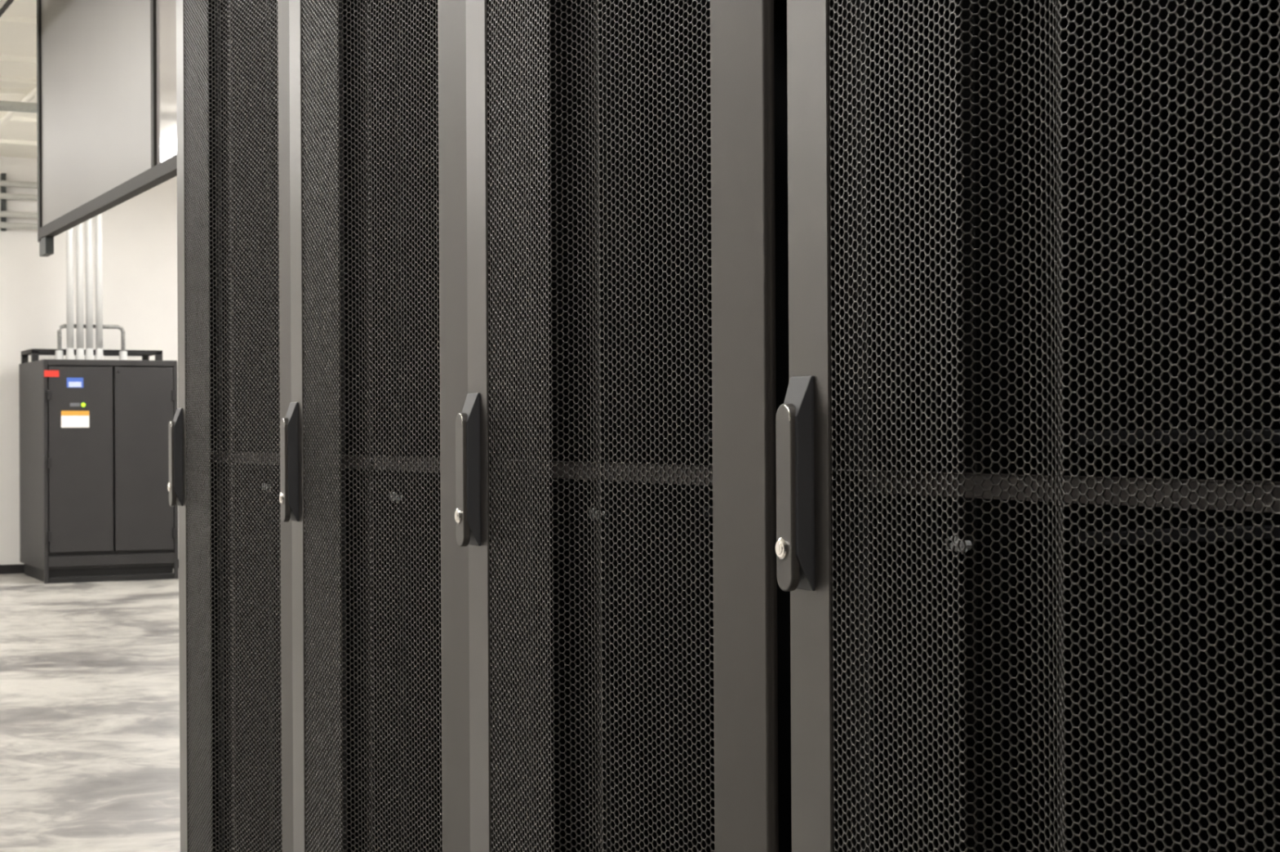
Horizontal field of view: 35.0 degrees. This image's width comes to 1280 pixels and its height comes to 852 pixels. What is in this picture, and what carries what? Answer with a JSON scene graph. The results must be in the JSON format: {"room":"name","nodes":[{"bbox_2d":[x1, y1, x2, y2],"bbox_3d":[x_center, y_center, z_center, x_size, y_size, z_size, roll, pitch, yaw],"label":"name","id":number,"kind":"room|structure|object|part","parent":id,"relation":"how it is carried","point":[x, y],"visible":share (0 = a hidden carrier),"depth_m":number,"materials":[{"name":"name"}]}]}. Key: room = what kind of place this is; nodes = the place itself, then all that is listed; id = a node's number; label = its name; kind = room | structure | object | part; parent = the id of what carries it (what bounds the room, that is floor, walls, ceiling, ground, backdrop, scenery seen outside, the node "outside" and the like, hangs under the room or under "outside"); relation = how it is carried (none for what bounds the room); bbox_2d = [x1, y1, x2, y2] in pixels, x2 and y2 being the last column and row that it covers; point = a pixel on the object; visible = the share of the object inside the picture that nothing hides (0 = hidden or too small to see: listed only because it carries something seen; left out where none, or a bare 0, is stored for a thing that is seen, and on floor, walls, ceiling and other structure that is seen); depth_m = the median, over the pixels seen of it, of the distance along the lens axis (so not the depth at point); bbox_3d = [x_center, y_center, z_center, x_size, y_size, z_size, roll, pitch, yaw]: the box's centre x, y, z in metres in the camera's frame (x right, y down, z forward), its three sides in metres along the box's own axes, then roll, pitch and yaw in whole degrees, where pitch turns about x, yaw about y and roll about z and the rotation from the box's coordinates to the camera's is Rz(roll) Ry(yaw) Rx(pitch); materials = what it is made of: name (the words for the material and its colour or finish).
{"room":"server room","nodes":[
{"label":"server room","id":0,"kind":"room"},
{"bbox_2d":[0,0,37,158],"bbox_3d":[-1.407,-2.290,6.663,11.700,0.100,21.200,0,0,-26],"label":"ceiling","id":1,"kind":"structure","parent":0,"point":[15,39],"depth_m":12.63,"materials":[{"name":"beige paint"}]},
{"bbox_2d":[0,0,13,17],"bbox_3d":[-2.724,-2.099,8.691,0.300,0.260,9.000,0,0,-26],"label":"cable tray","id":2,"kind":"object","parent":1,"relation":"hanging from","point":[4,4],"visible":1,"depth_m":9.52,"materials":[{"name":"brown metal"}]},
{"bbox_2d":[0,0,7,8],"bbox_3d":[-2.730,-2.026,8.688,0.285,0.085,9.000,0,0,-26],"label":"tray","id":3,"kind":"object","parent":2,"relation":"on","point":[3,3],"depth_m":9.52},
{"bbox_2d":[0,88,32,95],"bbox_3d":[-4.549,-2.196,13.141,11.700,0.030,0.050,0,0,-26],"label":"trim","id":4,"kind":"structure","parent":1,"relation":"attached to","point":[2,91],"depth_m":13.33,"materials":[{"name":"beige metal"}]},
{"bbox_2d":[0,100,36,113],"bbox_3d":[-4.461,-2.124,12.961,11.660,0.176,0.066,0,0,-26],"label":"ceiling pipe","id":5,"kind":"object","parent":1,"relation":"hanging from","point":[11,106],"visible":0.02,"depth_m":13.15,"materials":[{"name":"grey metal"}]},
{"bbox_2d":[0,54,36,65],"bbox_3d":[-4.025,-2.198,12.062,11.700,0.035,0.060,0,0,-26],"label":"trim","id":6,"kind":"structure","parent":1,"relation":"attached to","point":[3,59],"depth_m":12.18,"materials":[{"name":"beige metal"}]},
{"bbox_2d":[0,15,36,25],"bbox_3d":[-3.502,-2.205,10.982,11.700,0.030,0.050,0,0,-26],"label":"trim","id":7,"kind":"structure","parent":1,"relation":"attached to","point":[3,19],"depth_m":11.02,"materials":[{"name":"beige metal"}]},
{"bbox_2d":[0,86,36,128],"bbox_3d":[-4.162,-2.154,13.651,0.044,0.043,6.180,0,0,-26],"label":"conduit","id":8,"kind":"object","parent":1,"relation":"attached to","point":[33,94],"visible":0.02,"depth_m":13.83,"materials":[{"name":"beige metal"}]},
{"bbox_2d":[0,76,36,84],"bbox_3d":[-4.352,-2.197,12.736,11.700,0.030,0.050,0,0,-26],"label":"trim","id":9,"kind":"structure","parent":1,"relation":"attached to","point":[2,79],"depth_m":12.91,"materials":[{"name":"beige metal"}]},
{"bbox_2d":[0,115,36,123],"bbox_3d":[-5.072,-2.191,14.221,11.700,0.030,0.050,0,0,-26],"label":"trim","id":10,"kind":"structure","parent":1,"relation":"attached to","point":[21,119],"depth_m":14.52,"materials":[{"name":"white metal"}]},
{"bbox_2d":[0,139,37,146],"bbox_3d":[-5.596,-2.186,15.301,11.700,0.030,0.050,0,0,-26],"label":"trim","id":11,"kind":"structure","parent":1,"relation":"attached to","point":[2,141],"depth_m":15.66,"materials":[{"name":"beige metal"}]},
{"bbox_2d":[36,0,177,257],"bbox_3d":[-1.617,-1.548,7.330,0.050,1.378,6.310,0,0,-26],"label":"panel","id":12,"kind":"object","parent":1,"relation":"hanging from","point":[106,69],"visible":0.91,"depth_m":8.80,"materials":[{"name":"glass"}]},
{"bbox_3d":[-1.614,-0.972,7.329,0.050,0.055,6.190,0,0,-26],"label":"rail","id":13,"kind":"part","parent":12,"relation":"part of","materials":[{"name":"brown metal"}]},
{"bbox_2d":[0,156,178,564],"bbox_3d":[-6.045,-0.492,16.242,11.900,3.610,0.100,0,0,-26],"label":"wall","id":14,"kind":"structure","parent":0,"point":[140,233],"depth_m":16.81,"materials":[{"name":"white paint"}]},
{"bbox_2d":[0,173,6,231],"bbox_3d":[-5.194,-1.827,16.577,0.036,0.468,0.052,0,0,-26],"label":"channel","id":15,"kind":"object","parent":14,"relation":"attached to","point":[3,175],"visible":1,"depth_m":16.55,"materials":[{"name":"black metal"}]},
{"bbox_2d":[0,222,37,229],"bbox_3d":[-8.057,-1.622,15.133,7.079,0.049,0.050,0,0,-26],"label":"conduit","id":16,"kind":"object","parent":14,"relation":"attached to","point":[2,224],"visible":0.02,"depth_m":16.56,"materials":[{"name":"grey metal"}]},
{"bbox_2d":[0,559,178,574],"bbox_3d":[-6.011,1.175,16.189,11.700,0.075,0.012,0,0,-26],"label":"baseboard","id":17,"kind":"structure","parent":14,"relation":"attached to","point":[4,569],"depth_m":16.61,"materials":[{"name":"black rubber"}]},
{"bbox_2d":[0,568,180,851],"bbox_3d":[-1.389,1.220,6.656,11.700,0.100,21.200,0,0,-26],"label":"floor","id":18,"kind":"structure","parent":0,"point":[90,671],"depth_m":8.26,"materials":[{"name":"marble"}]},
{"bbox_2d":[18,348,178,583],"bbox_3d":[-4.332,0.297,16.221,1.022,1.813,1.186,0,0,-26],"label":"tall cabinet","id":19,"kind":"object","parent":18,"relation":"on","point":[95,506],"visible":0.92,"depth_m":15.73,"materials":[{"name":"grey metal"}]},
{"bbox_3d":[-4.491,-0.400,15.503,0.111,0.049,0.002,0,0,-26],"label":"name plate","id":20,"kind":"part","parent":19,"relation":"part of","materials":[{"name":"red plastic"}]},
{"bbox_2d":[65,227,74,359],"bbox_3d":[-4.479,-1.357,15.950,0.068,1.697,0.068,0,0,-26],"label":"conduit","id":21,"kind":"object","parent":19,"relation":"on","point":[69,355],"visible":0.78,"depth_m":15.93,"materials":[{"name":"grey metal"}]},
{"bbox_2d":[68,382,81,386],"bbox_3d":[-4.333,-0.319,15.579,0.095,0.039,0.004,0,0,-26],"label":"screen","id":22,"kind":"object","parent":19,"relation":"attached to","point":[70,384],"depth_m":15.58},
{"bbox_3d":[-4.334,-0.164,15.578,0.075,0.026,0.002,0,0,-26],"label":"model plate","id":23,"kind":"part","parent":19,"relation":"part of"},
{"bbox_3d":[-4.333,-0.333,15.579,0.124,0.076,0.002,0,0,-26],"label":"display plate","id":24,"kind":"part","parent":19,"relation":"part of","materials":[{"name":"blue plastic"}]},
{"bbox_2d":[75,222,84,359],"bbox_3d":[-4.410,-1.358,15.983,0.068,1.697,0.068,0,0,-26],"label":"conduit","id":25,"kind":"object","parent":19,"relation":"on","point":[80,355],"visible":0.77,"depth_m":15.96,"materials":[{"name":"grey metal"}]},
{"bbox_3d":[-4.300,0.256,15.619,0.481,1.423,0.046,0,0,-26],"label":"door","id":26,"kind":"part","parent":19,"relation":"part of","materials":[{"name":"grey metal"}]},
{"bbox_2d":[84,217,93,359],"bbox_3d":[-4.344,-1.358,16.015,0.068,1.697,0.068,0,0,-26],"label":"conduit","id":27,"kind":"object","parent":19,"relation":"on","point":[89,355],"visible":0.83,"depth_m":15.99,"materials":[{"name":"grey metal"}]},
{"bbox_2d":[55,324,127,359],"bbox_3d":[-4.340,-0.656,16.070,0.560,0.294,0.064,0,0,-26],"label":"conduit","id":28,"kind":"object","parent":19,"relation":"on","point":[59,353],"visible":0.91,"depth_m":16.11,"materials":[{"name":"grey metal"}]},
{"bbox_3d":[-4.434,-0.558,16.424,1.022,0.100,0.540,0,0,-26],"label":"frame","id":29,"kind":"part","parent":19,"relation":"part of","materials":[{"name":"metal"}]},
{"bbox_2d":[94,213,103,359],"bbox_3d":[-4.276,-1.358,16.048,0.068,1.697,0.068,0,0,-26],"label":"conduit","id":30,"kind":"object","parent":19,"relation":"on","point":[99,355],"visible":0.78,"depth_m":16.02,"materials":[{"name":"grey metal"}]},
{"bbox_3d":[-4.091,1.179,15.734,0.962,0.045,0.046,0,0,-26],"label":"rail","id":31,"kind":"part","parent":19,"relation":"part of","materials":[{"name":"black metal"}]},
{"bbox_3d":[-3.866,0.254,15.830,0.453,1.423,0.046,0,0,-26],"label":"door","id":32,"kind":"part","parent":19,"relation":"part of","materials":[{"name":"grey metal"}]},
{"bbox_2d":[167,0,293,851],"bbox_3d":[-0.248,0.093,3.714,1.096,2.130,0.742,0,0,-26],"label":"rack","id":33,"kind":"object","parent":18,"relation":"on","point":[235,545],"visible":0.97,"depth_m":3.54,"materials":[{"name":"metal"}]},
{"bbox_3d":[-0.861,0.069,3.740,0.008,0.158,0.026,0,0,-26],"label":"lever","id":34,"kind":"part","parent":33,"relation":"part of","materials":[{"name":"grey metal"}]},
{"bbox_3d":[-0.854,0.057,3.742,0.016,0.180,0.036,0,0,-26],"label":"door handle","id":35,"kind":"part","parent":33,"relation":"part of","materials":[{"name":"grey plastic"}]},
{"bbox_3d":[-0.774,0.081,3.843,0.040,2.040,0.042,0,0,-26],"label":"post","id":36,"kind":"part","parent":33,"relation":"part of","materials":[{"name":"black metal"}]},
{"bbox_3d":[-0.376,0.095,4.061,1.024,2.130,0.004,0,0,-26],"label":"panel","id":37,"kind":"part","parent":33,"relation":"part of","materials":[{"name":"black metal"}]},
{"bbox_3d":[-0.677,0.081,3.841,0.047,2.040,0.035,0,0,-26],"label":"equipment rail","id":38,"kind":"part","parent":33,"relation":"part of","materials":[{"name":"black metal"}]},
{"bbox_2d":[279,0,470,851],"bbox_3d":[0.077,0.090,3.043,1.096,2.130,0.742,0,0,-26],"label":"rack","id":39,"kind":"object","parent":18,"relation":"on","point":[378,158],"visible":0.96,"depth_m":2.87,"materials":[{"name":"metal"}]},
{"bbox_3d":[-0.536,0.066,3.069,0.008,0.158,0.026,0,0,-26],"label":"lever","id":40,"kind":"part","parent":39,"relation":"part of","materials":[{"name":"grey metal"}]},
{"bbox_3d":[-0.528,0.054,3.072,0.016,0.180,0.036,0,0,-26],"label":"door handle","id":41,"kind":"part","parent":39,"relation":"part of","materials":[{"name":"grey plastic"}]},
{"bbox_3d":[-0.449,0.078,3.173,0.040,2.040,0.042,0,0,-26],"label":"post","id":42,"kind":"part","parent":39,"relation":"part of","materials":[{"name":"black metal"}]},
{"bbox_3d":[-0.051,0.092,3.391,1.024,2.130,0.004,0,0,-26],"label":"panel","id":43,"kind":"part","parent":39,"relation":"part of","materials":[{"name":"black metal"}]},
{"bbox_3d":[-0.352,0.078,3.170,0.047,2.040,0.035,0,0,-26],"label":"equipment rail","id":44,"kind":"part","parent":39,"relation":"part of","materials":[{"name":"black metal"}]},
{"bbox_2d":[454,0,791,851],"bbox_3d":[0.404,0.087,2.369,1.096,2.130,0.742,0,0,-26],"label":"rack","id":45,"kind":"object","parent":18,"relation":"on","point":[628,226],"visible":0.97,"depth_m":2.23,"materials":[{"name":"metal"}]},
{"bbox_3d":[-0.209,0.063,2.395,0.008,0.158,0.026,0,0,-26],"label":"lever","id":46,"kind":"part","parent":45,"relation":"part of","materials":[{"name":"grey metal"}]},
{"bbox_3d":[-0.202,0.051,2.398,0.016,0.180,0.036,0,0,-26],"label":"door handle","id":47,"kind":"part","parent":45,"relation":"part of","materials":[{"name":"grey plastic"}]},
{"bbox_3d":[-0.122,0.075,2.499,0.040,2.040,0.042,0,0,-26],"label":"post","id":48,"kind":"part","parent":45,"relation":"part of","materials":[{"name":"black metal"}]},
{"bbox_3d":[-0.061,0.073,2.151,0.023,2.023,0.505,0,0,-31],"label":"perforated panel","id":49,"kind":"part","parent":45,"relation":"part of","materials":[{"name":"black metal"}]},
{"bbox_3d":[-0.025,0.075,2.497,0.047,2.040,0.035,0,0,-26],"label":"equipment rail","id":50,"kind":"part","parent":45,"relation":"part of","materials":[{"name":"black metal"}]},
{"bbox_3d":[0.372,0.013,2.752,0.640,0.014,0.018,0,0,-26],"label":"depth rail","id":51,"kind":"part","parent":45,"relation":"part of","materials":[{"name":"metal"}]},
{"bbox_3d":[0.372,0.109,2.752,0.640,0.014,0.018,0,0,-26],"label":"depth rail","id":52,"kind":"part","parent":45,"relation":"part of","materials":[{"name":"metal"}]},
{"bbox_2d":[775,0,1279,851],"bbox_3d":[0.737,0.084,1.682,1.096,2.130,0.742,0,0,-26],"label":"rack","id":53,"kind":"object","parent":18,"relation":"on","point":[1027,546],"visible":1,"depth_m":1.70,"materials":[{"name":"metal"}]},
{"bbox_3d":[0.124,0.060,1.708,0.008,0.158,0.026,0,0,-26],"label":"lever","id":54,"kind":"part","parent":53,"relation":"part of","materials":[{"name":"grey metal"}]},
{"bbox_3d":[0.132,0.048,1.711,0.016,0.180,0.036,0,0,-26],"label":"door handle","id":55,"kind":"part","parent":53,"relation":"part of","materials":[{"name":"grey plastic"}]},
{"bbox_3d":[0.288,0.071,1.458,0.053,2.040,0.649,0,0,-27],"label":"door","id":56,"kind":"part","parent":53,"relation":"part of","materials":[{"name":"grey metal"}]},
{"bbox_3d":[0.211,0.072,1.811,0.040,2.040,0.042,0,0,-26],"label":"post","id":57,"kind":"part","parent":53,"relation":"part of","materials":[{"name":"black metal"}]},
{"bbox_3d":[0.308,0.072,1.809,0.047,2.040,0.035,0,0,-26],"label":"equipment rail","id":58,"kind":"part","parent":53,"relation":"part of","materials":[{"name":"black metal"}]},
{"bbox_3d":[0.705,0.010,2.064,0.640,0.014,0.018,0,0,-26],"label":"depth rail","id":59,"kind":"part","parent":53,"relation":"part of","materials":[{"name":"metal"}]},
{"bbox_3d":[0.705,0.106,2.064,0.640,0.014,0.018,0,0,-26],"label":"depth rail","id":60,"kind":"part","parent":53,"relation":"part of","materials":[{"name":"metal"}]},
{"bbox_3d":[-8.496,-0.494,7.774,0.100,3.610,13.000,0,0,-26],"label":"wall","id":61,"kind":"structure","parent":0,"visible":0},
{"bbox_2d":[0,192,37,200],"bbox_3d":[-8.059,-1.859,15.133,7.079,0.049,0.050,0,0,-26],"label":"conduit","id":62,"kind":"object","parent":61,"relation":"attached to","point":[2,195],"visible":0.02,"depth_m":16.57,"materials":[{"name":"grey metal"}]},
{"bbox_2d":[0,180,37,187],"bbox_3d":[-8.059,-1.962,15.133,7.079,0.049,0.050,0,0,-26],"label":"conduit","id":63,"kind":"object","parent":61,"relation":"attached to","point":[2,183],"visible":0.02,"depth_m":16.56,"materials":[{"name":"grey metal"}]},
{"bbox_2d":[0,210,37,218],"bbox_3d":[-8.058,-1.713,15.133,7.079,0.049,0.050,0,0,-26],"label":"conduit","id":64,"kind":"object","parent":61,"relation":"attached to","point":[2,214],"visible":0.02,"depth_m":16.56,"materials":[{"name":"grey metal"}]}
]}

